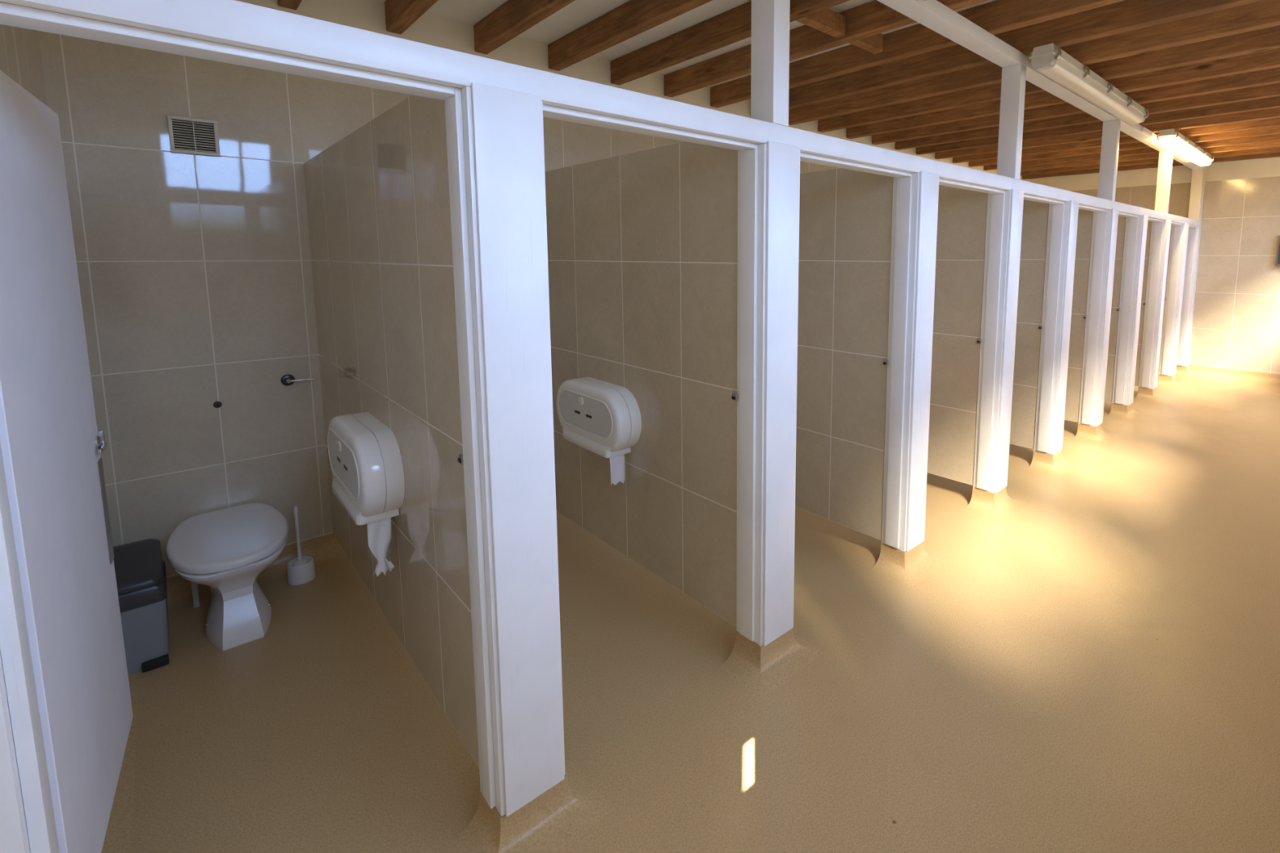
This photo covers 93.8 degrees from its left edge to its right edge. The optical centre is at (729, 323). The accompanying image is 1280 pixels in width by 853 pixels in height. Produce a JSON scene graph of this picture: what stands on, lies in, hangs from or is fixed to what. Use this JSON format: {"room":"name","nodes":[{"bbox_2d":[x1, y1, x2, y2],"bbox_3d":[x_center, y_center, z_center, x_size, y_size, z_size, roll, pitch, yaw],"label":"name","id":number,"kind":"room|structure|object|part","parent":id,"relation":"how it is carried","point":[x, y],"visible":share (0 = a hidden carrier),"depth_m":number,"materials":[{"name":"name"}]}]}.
{"room":"public restroom","nodes":[
{"label":"public restroom","id":0,"kind":"room"},
{"bbox_2d":[0,24,47,106],"bbox_3d":[-2.390,0.056,1.302,1.117,2.800,2.216,-6,9,-43],"label":"wall","id":1,"kind":"structure","parent":0,"point":[20,60],"depth_m":2.00,"materials":[{"name":"beige tile"}]},
{"bbox_2d":[37,0,1030,578],"bbox_3d":[0.587,-0.526,5.715,11.770,2.950,0.124,-6,9,-43],"label":"wall","id":2,"kind":"structure","parent":0,"point":[194,271],"depth_m":2.79,"materials":[{"name":"beige tile"}]},
{"bbox_2d":[167,115,220,156],"bbox_3d":[-2.428,-0.851,2.690,0.168,0.160,0.016,-6,9,-43],"label":"air vent","id":3,"kind":"object","parent":2,"relation":"in","point":[190,135],"visible":1,"depth_m":2.69,"materials":[{"name":"beige plastic"}]},
{"bbox_2d":[213,401,222,408],"bbox_3d":[-2.442,0.386,2.828,0.032,0.032,0.006,-6,9,-43],"label":"plug","id":4,"kind":"object","parent":2,"relation":"attached to","point":[216,404],"visible":1,"depth_m":2.83,"materials":[{"name":"grey metal"}]},
{"bbox_2d":[280,374,315,386],"bbox_3d":[-2.199,0.285,3.022,0.136,0.058,0.046,-6,9,-43],"label":"flush lever","id":5,"kind":"object","parent":2,"relation":"attached to","point":[286,380],"visible":1,"depth_m":3.00,"materials":[{"name":"grey metal"}]},
{"bbox_3d":[-2.188,0.284,3.024,0.117,0.020,0.034,-6,9,-43],"label":"lever","id":6,"kind":"part","parent":5,"relation":"part of","materials":[{"name":"silver metal"}]},
{"bbox_2d":[379,0,995,87],"bbox_3d":[2.074,-1.850,3.995,11.770,0.080,4.386,-6,9,-43],"label":"ceiling","id":7,"kind":"structure","parent":0,"point":[578,13],"depth_m":3.40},
{"bbox_2d":[277,0,302,9],"bbox_3d":[-0.707,-1.434,1.372,0.075,0.150,4.181,-6,9,-43],"label":"joist","id":8,"kind":"object","parent":7,"relation":"attached to","point":[291,4],"visible":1,"depth_m":2.83,"materials":[{"name":"brown wood"}]},
{"bbox_2d":[384,0,438,34],"bbox_3d":[-0.370,-1.471,1.691,0.075,0.150,4.181,-6,9,-43],"label":"joist","id":9,"kind":"object","parent":7,"relation":"attached to","point":[400,15],"visible":1,"depth_m":3.01,"materials":[{"name":"brown wood"}]},
{"bbox_2d":[473,0,574,54],"bbox_3d":[-0.032,-1.508,2.011,0.075,0.150,4.181,-6,9,-43],"label":"joist","id":10,"kind":"object","parent":7,"relation":"attached to","point":[512,18],"visible":1,"depth_m":3.15,"materials":[{"name":"brown wood"}]},
{"bbox_2d":[547,0,711,71],"bbox_3d":[0.305,-1.544,2.330,0.075,0.150,4.181,-6,9,-43],"label":"joist","id":11,"kind":"object","parent":7,"relation":"attached to","point":[632,18],"visible":1,"depth_m":3.27,"materials":[{"name":"brown wood"}]},
{"bbox_2d":[610,0,848,84],"bbox_3d":[0.642,-1.581,2.650,0.075,0.150,4.181,-6,9,-43],"label":"joist","id":12,"kind":"object","parent":7,"relation":"attached to","point":[733,25],"visible":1,"depth_m":3.48,"materials":[{"name":"brown wood"}]},
{"bbox_2d":[795,8,845,38],"bbox_3d":[0.484,-1.627,3.151,0.390,0.103,0.060,-6,9,-43],"label":"joist noggin","id":13,"kind":"object","parent":12,"relation":"attached to","point":[830,22],"visible":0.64,"depth_m":3.16,"materials":[{"name":"brown wood"}]},
{"bbox_2d":[663,0,986,97],"bbox_3d":[0.979,-1.617,2.969,0.075,0.150,4.181,-6,9,-43],"label":"joist","id":14,"kind":"object","parent":7,"relation":"attached to","point":[873,17],"visible":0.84,"depth_m":3.48,"materials":[{"name":"brown wood"}]},
{"bbox_2d":[848,33,883,53],"bbox_3d":[0.788,-1.660,3.440,0.300,0.103,0.060,-6,9,-43],"label":"joist noggin","id":15,"kind":"object","parent":14,"relation":"attached to","point":[873,44],"visible":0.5,"depth_m":3.46,"materials":[{"name":"brown wood"}]},
{"bbox_2d":[710,0,1124,107],"bbox_3d":[1.317,-1.654,3.289,0.075,0.150,4.181,-6,9,-43],"label":"joist","id":16,"kind":"object","parent":7,"relation":"attached to","point":[997,16],"visible":0.83,"depth_m":3.51,"materials":[{"name":"brown wood"}]},
{"bbox_2d":[788,0,1262,109],"bbox_3d":[1.654,-1.690,3.608,0.075,0.150,4.181,-6,9,-43],"label":"joist","id":17,"kind":"object","parent":7,"relation":"attached to","point":[1125,15],"visible":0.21,"depth_m":3.46,"materials":[{"name":"brown wood"}]},
{"bbox_2d":[788,0,1279,124],"bbox_3d":[1.991,-1.727,3.928,0.075,0.150,4.181,-6,9,-43],"label":"joist","id":18,"kind":"object","parent":7,"relation":"attached to","point":[1263,14],"visible":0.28,"depth_m":3.60,"materials":[{"name":"brown wood"}]},
{"bbox_2d":[817,25,1279,132],"bbox_3d":[2.328,-1.763,4.247,0.075,0.150,4.181,-6,9,-43],"label":"joist","id":19,"kind":"object","parent":7,"relation":"attached to","point":[1266,38],"visible":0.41,"depth_m":3.94,"materials":[{"name":"brown wood"}]},
{"bbox_2d":[1028,43,1148,124],"bbox_3d":[2.568,-1.610,4.121,2.180,0.123,0.165,-6,9,-43],"label":"fluorescent light","id":20,"kind":"object","parent":19,"relation":"attached to","point":[1051,60],"visible":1,"depth_m":3.79,"materials":[{"name":"beige plastic"}]},
{"bbox_2d":[846,48,1279,138],"bbox_3d":[2.665,-1.800,4.567,0.075,0.150,4.181,-6,9,-43],"label":"joist","id":21,"kind":"object","parent":7,"relation":"attached to","point":[1270,59],"visible":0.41,"depth_m":4.29,"materials":[{"name":"brown wood"}]},
{"bbox_2d":[871,66,1279,144],"bbox_3d":[3.002,-1.836,4.887,0.075,0.150,4.181,-6,9,-43],"label":"joist","id":22,"kind":"object","parent":7,"relation":"attached to","point":[1269,76],"visible":0.41,"depth_m":4.65,"materials":[{"name":"brown wood"}]},
{"bbox_2d":[894,82,1279,150],"bbox_3d":[3.340,-1.873,5.206,0.075,0.150,4.181,-6,9,-43],"label":"joist","id":23,"kind":"object","parent":7,"relation":"attached to","point":[1268,91],"visible":0.41,"depth_m":5.26,"materials":[{"name":"brown wood"}]},
{"bbox_2d":[915,96,1279,155],"bbox_3d":[3.677,-1.909,5.526,0.075,0.150,4.181,-6,9,-43],"label":"joist","id":24,"kind":"object","parent":7,"relation":"attached to","point":[1270,102],"visible":0.38,"depth_m":5.39,"materials":[{"name":"brown wood"}]},
{"bbox_2d":[934,107,1279,159],"bbox_3d":[4.014,-1.946,5.845,0.075,0.150,4.181,-6,9,-43],"label":"joist","id":25,"kind":"object","parent":7,"relation":"attached to","point":[1273,113],"visible":0.38,"depth_m":5.72,"materials":[{"name":"brown wood"}]},
{"bbox_2d":[952,117,1279,163],"bbox_3d":[4.351,-1.982,6.165,0.075,0.150,4.181,-6,9,-43],"label":"joist","id":26,"kind":"object","parent":7,"relation":"attached to","point":[1268,122],"visible":0.34,"depth_m":6.27,"materials":[{"name":"brown wood"}]},
{"bbox_2d":[968,125,1279,167],"bbox_3d":[4.689,-2.019,6.484,0.075,0.150,4.181,-6,9,-43],"label":"joist","id":27,"kind":"object","parent":7,"relation":"attached to","point":[1273,130],"visible":0.31,"depth_m":6.62,"materials":[{"name":"brown wood"}]},
{"bbox_2d":[1156,128,1213,165],"bbox_3d":[4.923,-1.865,6.353,2.170,0.123,0.165,-6,9,-43],"label":"fluorescent light","id":28,"kind":"object","parent":27,"relation":"attached to","point":[1172,139],"visible":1,"depth_m":6.01,"materials":[{"name":"beige plastic"}]},
{"bbox_2d":[983,133,1279,170],"bbox_3d":[5.026,-2.055,6.804,0.075,0.150,4.181,-6,9,-43],"label":"joist","id":29,"kind":"object","parent":7,"relation":"attached to","point":[1273,137],"visible":0.31,"depth_m":6.97,"materials":[{"name":"brown wood"}]},
{"bbox_2d":[1020,140,1279,171],"bbox_3d":[5.363,-2.092,7.123,0.075,0.150,4.181,-6,9,-43],"label":"joist","id":30,"kind":"object","parent":7,"relation":"attached to","point":[1277,143],"visible":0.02,"depth_m":7.33,"materials":[{"name":"brown wood"}]},
{"bbox_2d":[1020,146,1279,175],"bbox_3d":[5.700,-2.128,7.443,0.075,0.150,4.181,-6,9,-43],"label":"joist","id":31,"kind":"object","parent":7,"relation":"attached to","point":[1272,149],"visible":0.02,"depth_m":7.74,"materials":[{"name":"brown wood"}]},
{"bbox_2d":[1022,151,1279,178],"bbox_3d":[6.037,-2.165,7.762,0.075,0.150,4.181,-6,9,-43],"label":"joist","id":32,"kind":"object","parent":7,"relation":"attached to","point":[1277,153],"visible":0.31,"depth_m":8.10,"materials":[{"name":"brown wood"}]},
{"bbox_2d":[101,364,1279,852],"bbox_3d":[2.077,1.126,4.332,11.770,0.230,4.406,-6,9,-43],"label":"floor","id":33,"kind":"structure","parent":0,"point":[1081,654],"depth_m":2.17,"materials":[{"name":"beige plastic"}]},
{"bbox_2d":[0,442,59,852],"bbox_3d":[-1.276,0.448,0.940,0.188,1.888,0.134,-6,9,-43],"label":"post","id":34,"kind":"object","parent":33,"relation":"on","point":[27,817],"visible":1,"depth_m":0.99,"materials":[{"name":"white paint"}]},
{"bbox_3d":[-1.284,0.449,0.933,0.166,1.888,0.134,-6,9,-43],"label":"post","id":35,"kind":"part","parent":34,"relation":"part of","materials":[{"name":"white paint"}]},
{"bbox_2d":[0,70,133,852],"bbox_3d":[-1.502,0.331,1.332,0.050,1.683,0.751,-5,8,-39],"label":"door","id":36,"kind":"structure","parent":34,"relation":"attached to","point":[52,446],"depth_m":1.26,"materials":[{"name":"grey laminate"}]},
{"bbox_3d":[-1.702,0.511,1.619,0.002,0.290,0.048,-5,9,-39],"label":"edge plate","id":37,"kind":"part","parent":36,"relation":"part of","materials":[{"name":"silver metal"}]},
{"bbox_2d":[112,538,169,674],"bbox_3d":[-2.369,1.125,2.362,0.193,0.433,0.294,-6,9,-43],"label":"pedal bin","id":38,"kind":"object","parent":33,"relation":"on","point":[140,573],"visible":0.66,"depth_m":2.31,"materials":[{"name":"grey metal"}]},
{"bbox_3d":[-2.374,0.961,2.348,0.179,0.105,0.261,-6,9,-43],"label":"bin lid","id":39,"kind":"part","parent":38,"relation":"part of","materials":[{"name":"grey plastic"}]},
{"bbox_2d":[165,502,288,651],"bbox_3d":[-2.215,1.114,2.647,0.414,0.390,0.692,-6,9,-43],"label":"toilet","id":40,"kind":"object","parent":33,"relation":"on","point":[225,550],"visible":1,"depth_m":2.49,"materials":[{"name":"white glazed ceramic"},{"name":"white plastic"}]},
{"bbox_3d":[-2.214,0.937,2.626,0.414,0.034,0.692,-6,9,-43],"label":"lid","id":41,"kind":"part","parent":40,"relation":"part of","materials":[{"name":"white plastic"}]},
{"bbox_2d":[287,506,315,585],"bbox_3d":[-2.131,1.085,2.933,0.116,0.380,0.116,-6,9,-43],"label":"toilet brush","id":42,"kind":"object","parent":33,"relation":"on","point":[300,570],"visible":1,"depth_m":2.92,"materials":[{"name":"white plastic"}]},
{"bbox_3d":[-2.131,1.046,2.928,0.064,0.300,0.064,-6,9,-43],"label":"handle","id":43,"kind":"part","parent":42,"relation":"part of","materials":[{"name":"white plastic"}]},
{"bbox_2d":[303,94,479,767],"bbox_3d":[-1.383,0.244,2.372,0.100,1.948,2.099,-6,9,-43],"label":"wall","id":44,"kind":"structure","parent":33,"relation":"on","point":[378,197],"depth_m":1.97,"materials":[{"name":"beige tile"}]},
{"bbox_2d":[327,411,404,525],"bbox_3d":[-1.394,0.528,2.244,0.134,0.313,0.612,-6,9,-43],"label":"dispenser","id":45,"kind":"object","parent":44,"relation":"attached to","point":[366,462],"visible":1,"depth_m":2.08,"materials":[{"name":"white plastic"}]},
{"bbox_3d":[-1.437,0.515,2.201,0.002,0.166,0.496,-6,9,-43],"label":"window panel","id":46,"kind":"part","parent":45,"relation":"part of","materials":[{"name":"white plastic"}]},
{"bbox_2d":[367,517,394,577],"bbox_3d":[-1.257,0.803,2.138,0.079,0.226,0.016,-6,9,-43],"label":"toilet paper","id":47,"kind":"object","parent":45,"relation":"hanging from","point":[379,532],"visible":0.99,"depth_m":2.14,"materials":[{"name":"white paper"}]},
{"bbox_2d":[444,82,564,817],"bbox_3d":[-0.595,0.370,1.589,0.204,1.896,0.162,-6,9,-43],"label":"post","id":48,"kind":"object","parent":33,"relation":"on","point":[495,135],"visible":0.9,"depth_m":1.51,"materials":[{"name":"white paint"}]},
{"bbox_2d":[0,0,1201,227],"bbox_3d":[2.484,-0.925,4.391,10.578,0.090,0.134,-6,9,-43],"label":"header rail","id":49,"kind":"object","parent":48,"relation":"on","point":[234,32],"visible":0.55,"depth_m":1.31,"materials":[{"name":"white paint"}]},
{"bbox_2d":[751,0,790,126],"bbox_3d":[0.147,-1.046,2.118,0.084,0.664,0.112,-6,9,-43],"label":"upright","id":50,"kind":"object","parent":49,"relation":"on","point":[770,19],"visible":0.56,"depth_m":2.10,"materials":[{"name":"white paint"}]},
{"bbox_2d":[996,63,1026,179],"bbox_3d":[1.717,-1.216,3.605,0.084,0.664,0.112,-6,9,-43],"label":"upright","id":51,"kind":"object","parent":49,"relation":"on","point":[1013,77],"visible":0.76,"depth_m":3.57,"materials":[{"name":"white paint"}]},
{"bbox_2d":[1097,120,1120,200],"bbox_3d":[3.233,-1.380,5.042,0.084,0.664,0.112,-6,9,-43],"label":"upright","id":52,"kind":"object","parent":49,"relation":"on","point":[1111,129],"visible":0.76,"depth_m":5.01,"materials":[{"name":"white paint"}]},
{"bbox_2d":[1154,150,1173,213],"bbox_3d":[4.761,-1.546,6.490,0.084,0.664,0.112,-6,9,-43],"label":"upright","id":53,"kind":"object","parent":49,"relation":"on","point":[1166,157],"visible":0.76,"depth_m":6.46,"materials":[{"name":"white paint"}]},
{"bbox_2d":[1187,168,1206,221],"bbox_3d":[6.219,-1.704,7.872,0.264,0.664,0.112,-6,9,-43],"label":"upright","id":54,"kind":"object","parent":49,"relation":"on","point":[1197,191],"visible":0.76,"depth_m":7.79,"materials":[{"name":"beige paint"}]},
{"bbox_2d":[544,141,737,626],"bbox_3d":[-0.656,0.165,3.061,0.100,1.948,2.099,-6,9,-43],"label":"wall","id":55,"kind":"structure","parent":33,"relation":"on","point":[642,245],"depth_m":2.62,"materials":[{"name":"beige tile"}]},
{"bbox_2d":[555,377,641,457],"bbox_3d":[-0.666,0.449,2.933,0.134,0.313,0.612,-6,9,-43],"label":"dispenser","id":56,"kind":"object","parent":55,"relation":"attached to","point":[602,418],"visible":1,"depth_m":2.81,"materials":[{"name":"white plastic"}]},
{"bbox_3d":[-0.709,0.436,2.890,0.002,0.166,0.496,-6,9,-43],"label":"window panel","id":57,"kind":"part","parent":56,"relation":"part of","materials":[{"name":"white plastic"}]},
{"bbox_2d":[609,453,625,485],"bbox_3d":[-0.532,0.691,2.821,0.087,0.157,0.014,-6,9,-43],"label":"toilet paper","id":58,"kind":"object","parent":56,"relation":"hanging from","point":[617,464],"visible":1,"depth_m":2.83,"materials":[{"name":"white paper"}]},
{"bbox_2d":[731,140,799,646],"bbox_3d":[0.135,0.291,2.281,0.197,1.896,0.162,-6,9,-43],"label":"post","id":59,"kind":"object","parent":33,"relation":"on","point":[769,173],"visible":0.93,"depth_m":2.21,"materials":[{"name":"white paint"}]},
{"bbox_3d":[0.142,0.294,2.284,0.182,1.888,0.134,-6,9,-43],"label":"post","id":60,"kind":"part","parent":59,"relation":"part of","materials":[{"name":"white paint"}]},
{"bbox_2d":[795,168,893,540],"bbox_3d":[0.115,0.082,3.791,0.100,1.948,2.099,-6,9,-43],"label":"wall","id":61,"kind":"structure","parent":33,"relation":"on","point":[846,215],"depth_m":3.19,"materials":[{"name":"beige tile"}]},
{"bbox_2d":[881,170,939,551],"bbox_3d":[0.905,0.207,3.011,0.197,1.896,0.162,-6,9,-43],"label":"post","id":62,"kind":"object","parent":33,"relation":"on","point":[916,196],"visible":0.93,"depth_m":2.94,"materials":[{"name":"white paint"}]},
{"bbox_3d":[0.912,0.211,3.015,0.182,1.888,0.134,-6,9,-43],"label":"post","id":63,"kind":"part","parent":62,"relation":"part of","materials":[{"name":"white paint"}]},
{"bbox_2d":[927,185,987,485],"bbox_3d":[0.902,-0.004,4.537,0.100,1.948,2.099,-6,9,-43],"label":"wall","id":64,"kind":"structure","parent":33,"relation":"on","point":[962,219],"depth_m":3.86,"materials":[{"name":"beige tile"}]},
{"bbox_2d":[973,188,1023,493],"bbox_3d":[1.693,0.122,3.757,0.197,1.896,0.162,-6,9,-43],"label":"post","id":65,"kind":"object","parent":33,"relation":"on","point":[997,341],"visible":0.9,"depth_m":3.69,"materials":[{"name":"white paint"}]},
{"bbox_2d":[1009,199,1048,448],"bbox_3d":[1.674,-0.087,5.268,0.100,1.948,2.099,-6,9,-43],"label":"wall","id":66,"kind":"structure","parent":33,"relation":"on","point":[1035,214],"depth_m":4.54,"materials":[{"name":"beige tile"}]},
{"bbox_2d":[1034,200,1079,454],"bbox_3d":[2.464,0.038,4.488,0.197,1.896,0.162,-6,9,-43],"label":"post","id":67,"kind":"object","parent":33,"relation":"on","point":[1062,228],"visible":0.87,"depth_m":4.42,"materials":[{"name":"white paint"}]},
{"bbox_2d":[1064,208,1093,422],"bbox_3d":[2.455,-0.172,6.008,0.100,1.948,2.099,-6,9,-43],"label":"wall","id":68,"kind":"structure","parent":33,"relation":"on","point":[1085,220],"depth_m":5.26,"materials":[{"name":"beige tile"}]},
{"bbox_2d":[1078,208,1118,426],"bbox_3d":[3.245,-0.046,5.228,0.197,1.896,0.162,-6,9,-43],"label":"post","id":69,"kind":"object","parent":33,"relation":"on","point":[1104,224],"visible":0.91,"depth_m":5.16,"materials":[{"name":"white paint"}]},
{"bbox_2d":[1104,215,1125,402],"bbox_3d":[3.228,-0.256,6.742,0.100,1.948,2.099,-6,9,-43],"label":"wall","id":70,"kind":"structure","parent":33,"relation":"on","point":[1122,220],"depth_m":5.98,"materials":[{"name":"beige tile"}]},
{"bbox_2d":[1111,214,1148,405],"bbox_3d":[4.019,-0.130,5.961,0.197,1.896,0.162,-6,9,-43],"label":"post","id":71,"kind":"object","parent":33,"relation":"on","point":[1135,229],"visible":0.89,"depth_m":5.89,"materials":[{"name":"white paint"}]},
{"bbox_2d":[1134,220,1151,386],"bbox_3d":[4.014,-0.341,7.486,0.100,1.948,2.099,-6,9,-43],"label":"wall","id":72,"kind":"structure","parent":33,"relation":"on","point":[1149,223],"depth_m":6.71,"materials":[{"name":"beige tile"}]},
{"bbox_2d":[1138,219,1171,388],"bbox_3d":[4.805,-0.215,6.706,0.197,1.896,0.162,-6,9,-43],"label":"post","id":73,"kind":"object","parent":33,"relation":"on","point":[1160,231],"visible":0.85,"depth_m":6.64,"materials":[{"name":"white paint"}]},
{"bbox_2d":[1158,225,1171,373],"bbox_3d":[4.768,-0.422,8.200,0.100,1.948,2.099,-6,9,-43],"label":"wall","id":74,"kind":"structure","parent":33,"relation":"on","point":[1171,225],"depth_m":7.41,"materials":[{"name":"beige tile"}]},
{"bbox_2d":[1159,222,1189,376],"bbox_3d":[5.559,-0.297,7.420,0.197,1.896,0.162,-6,9,-43],"label":"post","id":75,"kind":"object","parent":33,"relation":"on","point":[1180,233],"visible":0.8,"depth_m":7.35,"materials":[{"name":"white paint"}]},
{"bbox_2d":[1176,226,1201,366],"bbox_3d":[6.237,-0.366,8.061,0.200,1.888,0.134,-6,9,-43],"label":"post","id":76,"kind":"object","parent":33,"relation":"on","point":[1194,233],"visible":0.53,"depth_m":7.99,"materials":[{"name":"white paint"}]},
{"bbox_2d":[1030,156,1279,374],"bbox_3d":[6.334,-0.799,8.139,0.126,2.950,4.286,-6,9,-43],"label":"wall","id":77,"kind":"structure","parent":0,"point":[1236,320],"depth_m":7.79,"materials":[{"name":"beige tile"}]},
{"bbox_2d":[877,0,1206,170],"bbox_3d":[2.131,-1.623,3.956,11.562,0.062,0.112,-6,9,-43],"label":"beam","id":78,"kind":"structure","parent":77,"relation":"attached to","point":[933,15],"depth_m":3.30,"materials":[{"name":"white paint"}]},
{"bbox_2d":[1141,126,1152,136],"bbox_3d":[3.924,-1.803,5.562,0.350,0.040,0.022,-6,9,-43],"label":"cable trunking","id":79,"kind":"object","parent":78,"relation":"attached to","point":[1144,130],"visible":1,"depth_m":5.53,"materials":[{"name":"white paint"}]},
{"bbox_2d":[1275,235,1279,266],"bbox_3d":[6.968,-0.907,7.336,0.054,0.380,0.275,-6,9,-43],"label":"wall fitting","id":80,"kind":"object","parent":77,"relation":"attached to","point":[1277,255],"visible":1,"depth_m":7.41,"materials":[{"name":"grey plastic"}]}
]}

